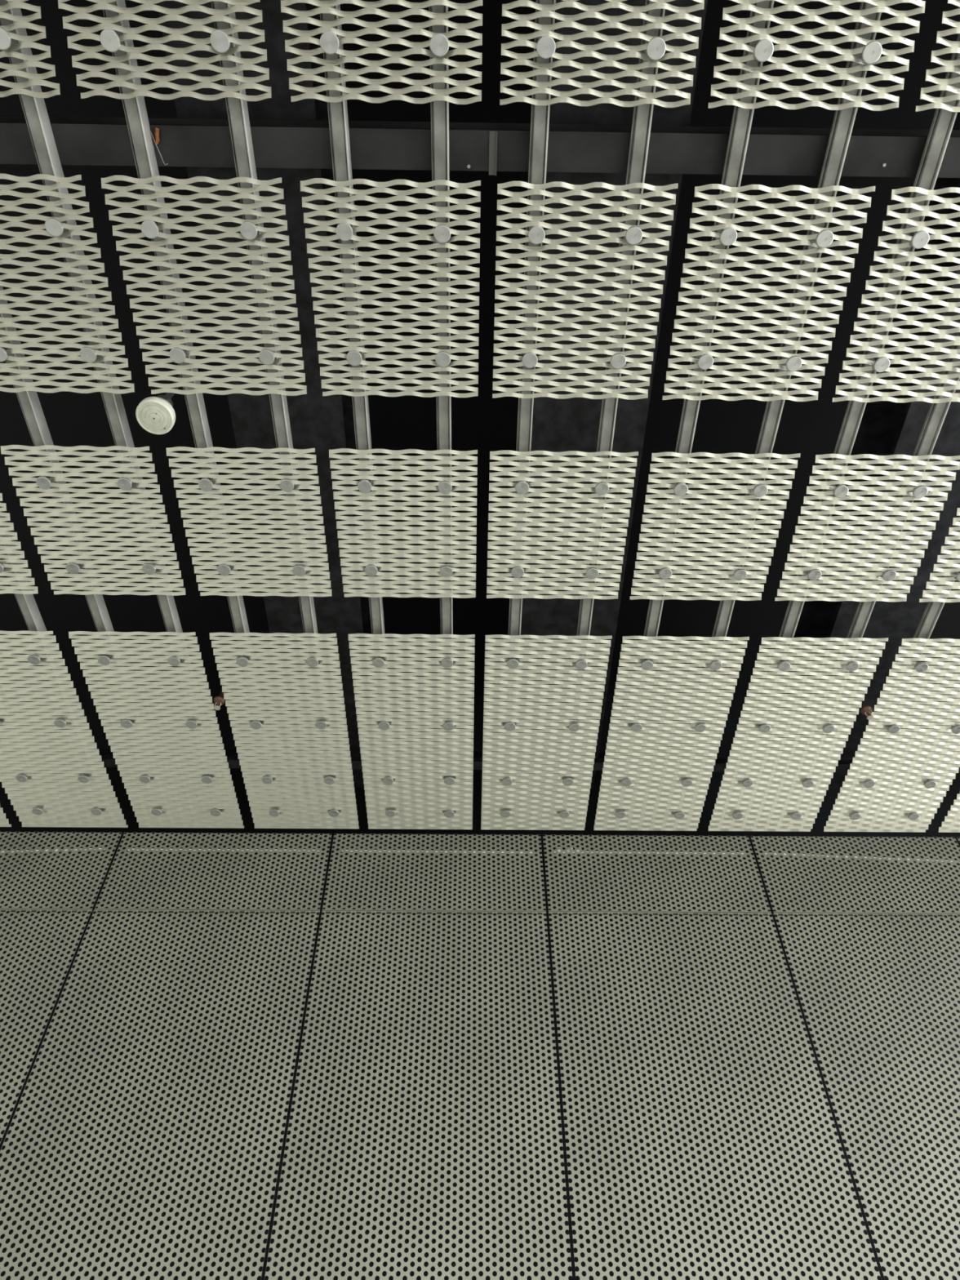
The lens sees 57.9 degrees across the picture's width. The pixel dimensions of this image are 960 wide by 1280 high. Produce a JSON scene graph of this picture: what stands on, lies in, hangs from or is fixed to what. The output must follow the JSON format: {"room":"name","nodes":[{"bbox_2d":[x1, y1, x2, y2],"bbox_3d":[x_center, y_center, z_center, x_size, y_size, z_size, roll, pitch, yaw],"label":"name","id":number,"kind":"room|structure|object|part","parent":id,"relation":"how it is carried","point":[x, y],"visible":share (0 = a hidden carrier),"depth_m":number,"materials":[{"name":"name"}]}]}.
{"room":"subway station","nodes":[
{"label":"subway station","id":0,"kind":"room"},
{"bbox_2d":[0,0,959,753],"bbox_3d":[0.006,-1.091,4.256,10.400,0.150,4.900,0,-51,-1],"label":"ceiling","id":1,"kind":"structure","parent":0,"point":[482,423],"depth_m":4.07,"materials":[{"name":"black"}]},
{"bbox_2d":[0,747,959,1279],"bbox_3d":[-0.016,2.508,3.544,10.400,5.510,0.100,0,-51,-1],"label":"wall","id":2,"kind":"structure","parent":0,"point":[824,811],"depth_m":4.17,"materials":[{"name":"black"}]},
{"bbox_2d":[264,910,572,1279],"bbox_3d":[-0.214,2.588,2.662,1.085,4.005,0.014,0,-51,-1],"label":"wall panel","id":3,"kind":"object","parent":2,"relation":"attached to","point":[559,1144],"visible":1,"depth_m":3.50,"materials":[{"name":"grey metal"}]},
{"bbox_2d":[322,833,546,911],"bbox_3d":[-0.223,1.173,4.393,1.085,0.461,0.014,0,-51,-1],"label":"wall panel","id":4,"kind":"object","parent":3,"relation":"on","point":[493,852],"visible":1,"depth_m":4.37,"materials":[{"name":"white metal"}]},
{"bbox_2d":[0,115,959,177],"bbox_3d":[0.028,-1.544,2.723,10.200,0.174,0.121,0,-51,-1],"label":"cross beam","id":5,"kind":"structure","parent":0,"point":[492,148],"depth_m":2.67,"materials":[{"name":"metal"}]},
{"bbox_2d":[0,683,40,779],"bbox_3d":[-2.239,-0.648,3.311,0.052,0.060,4.150,0,-51,-1],"label":"mounting rail","id":6,"kind":"object","parent":5,"relation":"attached to","point":[0,683],"visible":0.02,"depth_m":4.15,"materials":[{"name":"grey metal"}]},
{"bbox_2d":[0,493,38,594],"bbox_3d":[-2.095,-0.463,3.389,0.547,0.072,0.679,0,-51,-1],"label":"metal panel","id":7,"kind":"object","parent":6,"relation":"hanging from","point":[3,531],"visible":1,"depth_m":3.50,"materials":[{"name":"white metal"}]},
{"bbox_2d":[0,630,128,827],"bbox_3d":[-2.113,0.462,4.146,0.547,0.072,1.324,0,-51,-1],"label":"metal panel","id":8,"kind":"object","parent":6,"relation":"hanging from","point":[35,802],"visible":1,"depth_m":4.17,"materials":[{"name":"white metal"}]},
{"bbox_2d":[0,515,102,782],"bbox_3d":[-1.935,-0.646,3.315,0.052,0.060,4.150,0,-51,-1],"label":"mounting rail","id":9,"kind":"object","parent":5,"relation":"attached to","point":[27,603],"visible":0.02,"depth_m":3.73,"materials":[{"name":"grey metal"}]},
{"bbox_2d":[0,285,158,786],"bbox_3d":[-1.639,-0.643,3.318,0.052,0.060,4.150,0,-51,-1],"label":"mounting rail","id":10,"kind":"object","parent":5,"relation":"attached to","point":[29,402],"visible":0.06,"depth_m":3.22,"materials":[{"name":"grey metal"}]},
{"bbox_2d":[0,0,60,97],"bbox_3d":[-1.466,-1.829,2.275,0.547,0.072,0.688,0,-51,-1],"label":"metal panel","id":11,"kind":"object","parent":10,"relation":"hanging from","point":[22,22],"visible":1,"depth_m":2.42,"materials":[{"name":"white metal"}]},
{"bbox_2d":[0,173,134,393],"bbox_3d":[-1.478,-1.143,2.836,0.547,0.072,0.692,0,-51,-1],"label":"metal panel","id":12,"kind":"object","parent":10,"relation":"hanging from","point":[54,226],"visible":1,"depth_m":2.84,"materials":[{"name":"white metal"}]},
{"bbox_2d":[0,444,185,595],"bbox_3d":[-1.488,-0.457,3.397,0.547,0.072,0.679,0,-51,-1],"label":"metal panel","id":13,"kind":"object","parent":10,"relation":"hanging from","point":[124,483],"visible":1,"depth_m":3.37,"materials":[{"name":"white metal"}]},
{"bbox_2d":[68,631,244,828],"bbox_3d":[-1.505,0.467,4.153,0.547,0.072,1.324,0,-51,-1],"label":"metal panel","id":14,"kind":"object","parent":10,"relation":"hanging from","point":[173,803],"visible":1,"depth_m":4.09,"materials":[{"name":"white metal"}]},
{"bbox_2d":[0,0,222,783],"bbox_3d":[-1.336,-0.641,3.321,0.052,0.060,4.150,0,-51,-1],"label":"mounting rail","id":15,"kind":"object","parent":5,"relation":"attached to","point":[35,112],"visible":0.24,"depth_m":2.81,"materials":[{"name":"grey metal"}]},
{"bbox_2d":[149,127,168,165],"bbox_3d":[-0.972,-1.507,2.644,0.030,0.014,0.104,-11,-52,9],"label":"hanging wire","id":16,"kind":"object","parent":5,"relation":"hanging from","point":[157,130],"visible":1,"depth_m":2.63,"materials":[{"name":"orange"}]},
{"bbox_2d":[102,0,279,786],"bbox_3d":[-1.039,-0.638,3.325,0.052,0.060,4.150,0,-51,-1],"label":"mounting rail","id":17,"kind":"object","parent":5,"relation":"attached to","point":[135,108],"visible":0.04,"depth_m":2.80,"materials":[{"name":"grey metal"}]},
{"bbox_2d":[57,0,271,101],"bbox_3d":[-0.865,-1.824,2.282,0.547,0.072,0.688,0,-51,-1],"label":"metal panel","id":18,"kind":"object","parent":17,"relation":"hanging from","point":[220,40],"visible":1,"depth_m":2.41,"materials":[{"name":"white metal"}]},
{"bbox_2d":[101,175,306,395],"bbox_3d":[-0.876,-1.138,2.843,0.547,0.072,0.692,0,-51,-1],"label":"metal panel","id":19,"kind":"object","parent":17,"relation":"hanging from","point":[149,228],"visible":1,"depth_m":2.81,"materials":[{"name":"white metal"}]},
{"bbox_2d":[135,374,180,434],"bbox_3d":[-1.154,-0.911,3.224,0.132,0.407,0.132,0,-51,-1],"label":"smoke detector","id":20,"kind":"object","parent":19,"relation":"attached to","point":[155,415],"visible":0.99,"depth_m":3.07,"materials":[{"name":"beige plastic"}]},
{"bbox_3d":[-1.154,-0.931,3.250,0.072,0.342,0.070,0,-51,-1],"label":"stem","id":21,"kind":"part","parent":20,"relation":"part of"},
{"bbox_2d":[166,446,332,596],"bbox_3d":[-0.883,-0.452,3.404,0.547,0.072,0.679,0,-51,-1],"label":"metal panel","id":22,"kind":"object","parent":17,"relation":"hanging from","point":[286,484],"visible":1,"depth_m":3.38,"materials":[{"name":"white metal"}]},
{"bbox_2d":[209,632,359,828],"bbox_3d":[-0.901,0.472,4.160,0.547,0.072,1.324,0,-51,-1],"label":"metal panel","id":23,"kind":"object","parent":17,"relation":"hanging from","point":[297,804],"visible":1,"depth_m":4.10,"materials":[{"name":"white metal"}]},
{"bbox_2d":[213,666,232,710],"bbox_3d":[-1.200,0.217,4.071,0.054,0.295,0.054,0,-51,-1],"label":"sprinkler head","id":24,"kind":"object","parent":23,"relation":"attached to","point":[219,700],"visible":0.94,"depth_m":3.98},
{"bbox_2d":[157,0,378,787],"bbox_3d":[-0.755,-0.909,3.623,0.437,0.415,4.100,0,-51,-1],"label":"air duct","id":25,"kind":"object","parent":5,"relation":"on","point":[323,424],"visible":0.3,"depth_m":3.23,"materials":[{"name":"black metal"}]},
{"bbox_2d":[211,1,333,775],"bbox_3d":[-0.736,-0.636,3.329,0.052,0.060,4.150,0,-51,-1],"label":"mounting rail","id":26,"kind":"object","parent":5,"relation":"attached to","point":[237,108],"visible":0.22,"depth_m":2.80,"materials":[{"name":"grey metal"}]},
{"bbox_2d":[319,0,394,769],"bbox_3d":[-0.439,-0.633,3.332,0.052,0.060,4.150,0,-51,-1],"label":"mounting rail","id":27,"kind":"object","parent":5,"relation":"attached to","point":[337,112],"visible":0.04,"depth_m":2.81,"materials":[{"name":"grey metal"}]},
{"bbox_2d":[280,0,482,104],"bbox_3d":[-0.265,-1.819,2.289,0.547,0.072,0.688,0,-51,-1],"label":"metal panel","id":28,"kind":"object","parent":27,"relation":"hanging from","point":[329,42],"visible":1,"depth_m":2.41,"materials":[{"name":"white metal"}]},
{"bbox_2d":[300,177,480,397],"bbox_3d":[-0.276,-1.133,2.850,0.547,0.072,0.692,0,-51,-1],"label":"metal panel","id":29,"kind":"object","parent":27,"relation":"hanging from","point":[344,230],"visible":1,"depth_m":2.82,"materials":[{"name":"white metal"}]},
{"bbox_2d":[328,448,477,598],"bbox_3d":[-0.287,-0.447,3.410,0.547,0.072,0.679,0,-51,-1],"label":"metal panel","id":30,"kind":"object","parent":27,"relation":"hanging from","point":[445,487],"visible":1,"depth_m":3.38,"materials":[{"name":"white metal"}]},
{"bbox_2d":[348,633,475,829],"bbox_3d":[-0.304,0.477,4.167,0.547,0.072,1.324,0,-51,-1],"label":"metal panel","id":31,"kind":"object","parent":27,"relation":"hanging from","point":[434,804],"visible":1,"depth_m":4.11,"materials":[{"name":"white metal"}]},
{"bbox_2d":[512,0,707,789],"bbox_3d":[0.414,-0.900,3.637,0.475,0.415,4.100,0,-51,-1],"label":"air duct","id":32,"kind":"object","parent":5,"relation":"on","point":[558,425],"visible":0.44,"depth_m":3.21,"materials":[{"name":"black metal"}]},
{"bbox_2d":[564,0,666,764],"bbox_3d":[0.464,-0.626,3.342,0.052,0.060,4.150,0,-51,-1],"label":"mounting rail","id":33,"kind":"object","parent":5,"relation":"attached to","point":[642,113],"visible":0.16,"depth_m":2.81,"materials":[{"name":"grey metal"}]},
{"bbox_2d":[499,0,704,107],"bbox_3d":[0.335,-1.814,2.296,0.547,0.072,0.688,0,-51,-1],"label":"metal panel","id":34,"kind":"object","parent":33,"relation":"hanging from","point":[545,47],"visible":1,"depth_m":2.42,"materials":[{"name":"white metal"}]},
{"bbox_2d":[622,0,773,755],"bbox_3d":[0.761,-0.623,3.346,0.052,0.060,4.150,0,-51,-1],"label":"mounting rail","id":35,"kind":"object","parent":5,"relation":"attached to","point":[741,122],"visible":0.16,"depth_m":2.81,"materials":[{"name":"grey metal"}]},
{"bbox_2d":[630,452,800,600],"bbox_3d":[0.904,-0.438,3.424,0.547,0.072,0.679,0,-51,-1],"label":"metal panel","id":36,"kind":"object","parent":35,"relation":"hanging from","point":[760,488],"visible":1,"depth_m":3.40,"materials":[{"name":"white metal"}]},
{"bbox_2d":[707,0,925,111],"bbox_3d":[0.937,-1.809,2.303,0.547,0.072,0.688,0,-51,-1],"label":"metal panel","id":37,"kind":"object","parent":35,"relation":"hanging from","point":[763,50],"visible":1,"depth_m":2.42,"materials":[{"name":"white metal"}]},
{"bbox_2d":[679,2,881,783],"bbox_3d":[1.064,-0.621,3.349,0.052,0.060,4.150,0,-51,-1],"label":"mounting rail","id":38,"kind":"object","parent":5,"relation":"attached to","point":[842,125],"visible":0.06,"depth_m":2.81,"materials":[{"name":"grey metal"}]},
{"bbox_2d":[593,635,749,831],"bbox_3d":[0.882,0.487,4.180,0.547,0.072,1.324,0,-51,-1],"label":"metal panel","id":39,"kind":"object","parent":38,"relation":"hanging from","point":[627,801],"visible":1,"depth_m":4.13,"materials":[{"name":"white metal"}]},
{"bbox_2d":[662,183,875,401],"bbox_3d":[0.923,-1.123,2.864,0.547,0.072,0.692,0,-51,-1],"label":"metal panel","id":40,"kind":"object","parent":38,"relation":"hanging from","point":[824,237],"visible":1,"depth_m":2.83,"materials":[{"name":"white metal"}]},
{"bbox_2d":[767,106,959,790],"bbox_3d":[1.864,-0.887,3.653,0.395,0.415,4.100,0,-51,-1],"label":"air duct","id":41,"kind":"object","parent":5,"relation":"on","point":[886,428],"visible":0.38,"depth_m":3.85,"materials":[{"name":"black metal"}]},
{"bbox_2d":[794,332,959,807],"bbox_3d":[1.664,-0.616,3.356,0.052,0.060,4.150,0,-51,-1],"label":"mounting rail","id":42,"kind":"object","parent":5,"relation":"attached to","point":[937,412],"visible":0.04,"depth_m":3.27,"materials":[{"name":"grey metal"}]},
{"bbox_2d":[708,636,888,831],"bbox_3d":[1.487,0.492,4.187,0.547,0.072,1.324,0,-51,-1],"label":"metal panel","id":43,"kind":"object","parent":42,"relation":"hanging from","point":[753,806],"visible":1,"depth_m":4.13,"materials":[{"name":"white metal"}]},
{"bbox_2d":[853,530,959,804],"bbox_3d":[1.961,-0.613,3.360,0.052,0.060,4.150,0,-51,-1],"label":"mounting rail","id":44,"kind":"object","parent":5,"relation":"attached to","point":[931,613],"visible":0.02,"depth_m":3.77,"materials":[{"name":"grey metal"}]},
{"bbox_2d":[823,638,959,831],"bbox_3d":[2.100,0.497,4.194,0.547,0.072,1.324,0,-51,-1],"label":"metal panel","id":45,"kind":"object","parent":44,"relation":"hanging from","point":[882,806],"visible":1,"depth_m":4.21,"materials":[{"name":"white metal"}]},
{"bbox_2d":[848,679,873,719],"bbox_3d":[1.804,0.266,4.125,0.054,0.295,0.054,0,-51,-1],"label":"sprinkler head","id":46,"kind":"object","parent":45,"relation":"attached to","point":[865,710],"visible":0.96,"depth_m":4.04},
{"bbox_2d":[919,507,959,602],"bbox_3d":[2.120,-0.427,3.438,0.547,0.072,0.679,0,-51,-1],"label":"metal panel","id":47,"kind":"object","parent":44,"relation":"attached to","point":[956,544],"visible":1,"depth_m":3.54,"materials":[{"name":"white metal"}]},
{"bbox_2d":[914,690,959,791],"bbox_3d":[2.264,-0.611,3.363,0.052,0.060,4.150,0,-51,-1],"label":"mounting rail","id":48,"kind":"object","parent":5,"relation":"attached to","point":[954,691],"visible":0.02,"depth_m":4.17,"materials":[{"name":"grey metal"}]},
{"bbox_2d":[37,754,959,773],"bbox_3d":[-0.010,0.631,4.426,10.200,0.030,0.060,0,-51,-1],"label":"cross beam","id":49,"kind":"structure","parent":0,"point":[843,766],"depth_m":4.41,"materials":[{"name":"metal"}]},
{"bbox_2d":[0,807,11,826],"bbox_3d":[-2.722,0.457,4.139,0.547,0.072,1.324,0,-51,-1],"label":"metal panel","id":50,"kind":"object","parent":49,"relation":"hanging from","point":[4,822],"visible":1,"depth_m":4.52,"materials":[{"name":"white metal"}]},
{"bbox_2d":[428,4,453,764],"bbox_3d":[-0.136,-0.631,3.335,0.052,0.060,4.150,0,-51,-1],"label":"mounting rail","id":51,"kind":"object","parent":49,"relation":"attached to","point":[439,109],"visible":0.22,"depth_m":2.82,"materials":[{"name":"grey metal"}]},
{"bbox_2d":[502,0,555,779],"bbox_3d":[0.161,-0.628,3.339,0.052,0.060,4.150,0,-51,-1],"label":"mounting rail","id":52,"kind":"object","parent":49,"relation":"attached to","point":[540,117],"visible":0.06,"depth_m":2.81,"materials":[{"name":"grey metal"}]},
{"bbox_2d":[480,634,612,830],"bbox_3d":[0.287,0.482,4.173,0.547,0.072,1.324,0,-51,-1],"label":"metal panel","id":53,"kind":"object","parent":52,"relation":"hanging from","point":[557,806],"visible":1,"depth_m":4.12,"materials":[{"name":"white metal"}]},
{"bbox_2d":[486,449,638,599],"bbox_3d":[0.305,-0.443,3.417,0.547,0.072,0.679,0,-51,-1],"label":"metal panel","id":54,"kind":"object","parent":52,"relation":"hanging from","point":[602,489],"visible":1,"depth_m":3.39,"materials":[{"name":"white metal"}]},
{"bbox_2d":[492,181,678,399],"bbox_3d":[0.322,-1.128,2.857,0.547,0.072,0.692,0,-51,-1],"label":"metal panel","id":55,"kind":"object","parent":52,"relation":"hanging from","point":[536,234],"visible":1,"depth_m":2.82,"materials":[{"name":"white metal"}]},
{"bbox_2d":[739,33,959,786],"bbox_3d":[1.361,-0.618,3.353,0.052,0.060,4.150,0,-51,-1],"label":"mounting rail","id":56,"kind":"object","parent":49,"relation":"attached to","point":[943,122],"visible":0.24,"depth_m":2.89,"materials":[{"name":"grey metal"}]},
{"bbox_2d":[774,453,959,601],"bbox_3d":[1.513,-0.432,3.431,0.547,0.072,0.679,0,-51,-1],"label":"metal panel","id":57,"kind":"object","parent":56,"relation":"hanging from","point":[920,490],"visible":1,"depth_m":3.41,"materials":[{"name":"white metal"}]},
{"bbox_2d":[831,186,959,403],"bbox_3d":[1.527,-1.118,2.871,0.547,0.072,0.692,0,-51,-1],"label":"metal panel","id":58,"kind":"object","parent":56,"relation":"hanging from","point":[918,240],"visible":1,"depth_m":2.88,"materials":[{"name":"white metal"}]},
{"bbox_2d":[915,0,959,112],"bbox_3d":[1.540,-1.804,2.310,0.547,0.072,0.688,0,-51,-1],"label":"metal panel","id":59,"kind":"object","parent":56,"relation":"hanging from","point":[954,46],"visible":1,"depth_m":2.45,"materials":[{"name":"white metal"}]},
{"bbox_2d":[938,793,959,832],"bbox_3d":[2.711,0.502,4.201,0.547,0.072,1.324,0,-51,-1],"label":"metal panel","id":60,"kind":"object","parent":49,"relation":"hanging from","point":[951,824],"visible":1,"depth_m":4.55,"materials":[{"name":"white metal"}]},
{"bbox_3d":[-1.162,1.848,-0.626,2.000,0.100,6.500,0,-51,-1],"label":"floor","id":61,"kind":"structure","parent":0,"visible":0},
{"bbox_2d":[0,909,319,1279],"bbox_3d":[-1.312,2.579,2.649,1.085,4.005,0.014,0,-51,-1],"label":"wall panel","id":62,"kind":"object","parent":61,"relation":"on","point":[117,1246],"visible":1,"depth_m":3.50,"materials":[{"name":"grey metal"}]},
{"bbox_2d":[94,832,331,910],"bbox_3d":[-1.320,1.163,4.380,1.085,0.461,0.014,0,-51,-1],"label":"wall panel","id":63,"kind":"object","parent":62,"relation":"on","point":[203,851],"visible":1,"depth_m":4.36,"materials":[{"name":"white metal"}]},
{"bbox_3d":[-8.061,1.790,-0.706,11.800,0.100,6.500,0,-51,-1],"label":"floor","id":64,"kind":"structure","parent":0,"visible":0},
{"bbox_2d":[0,909,92,1142],"bbox_3d":[-2.410,2.570,2.636,1.085,4.005,0.014,0,-51,-1],"label":"wall panel","id":65,"kind":"object","parent":64,"relation":"on","point":[2,911],"visible":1,"depth_m":3.92,"materials":[{"name":"grey metal"}]},
{"bbox_2d":[0,831,122,911],"bbox_3d":[-2.418,1.154,4.367,1.085,0.461,0.014,0,-51,-1],"label":"wall panel","id":66,"kind":"object","parent":65,"relation":"on","point":[75,850],"visible":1,"depth_m":4.37,"materials":[{"name":"white metal"}]},
{"bbox_3d":[1.138,1.867,-0.599,2.600,0.100,6.500,0,-51,-1],"label":"floor","id":67,"kind":"structure","parent":0,"visible":0},
{"bbox_2d":[548,911,881,1279],"bbox_3d":[0.883,2.597,2.675,1.085,4.005,0.014,0,-51,-1],"label":"wall panel","id":68,"kind":"object","parent":67,"relation":"on","point":[868,1259],"visible":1,"depth_m":3.52,"materials":[{"name":"grey metal"}]},
{"bbox_2d":[542,834,771,912],"bbox_3d":[0.875,1.182,4.405,1.085,0.461,0.014,0,-51,-1],"label":"wall panel","id":69,"kind":"object","parent":68,"relation":"on","point":[570,850],"visible":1,"depth_m":4.40,"materials":[{"name":"white metal"}]},
{"bbox_2d":[773,912,959,1279],"bbox_3d":[1.981,2.607,2.687,1.085,4.005,0.014,0,-51,-1],"label":"wall panel","id":70,"kind":"object","parent":67,"relation":"on","point":[956,1259],"visible":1,"depth_m":3.69,"materials":[{"name":"grey metal"}]},
{"bbox_2d":[751,835,959,913],"bbox_3d":[1.973,1.191,4.418,1.085,0.461,0.014,0,-51,-1],"label":"wall panel","id":71,"kind":"object","parent":70,"relation":"on","point":[828,856],"visible":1,"depth_m":4.41,"materials":[{"name":"white metal"}]}
]}

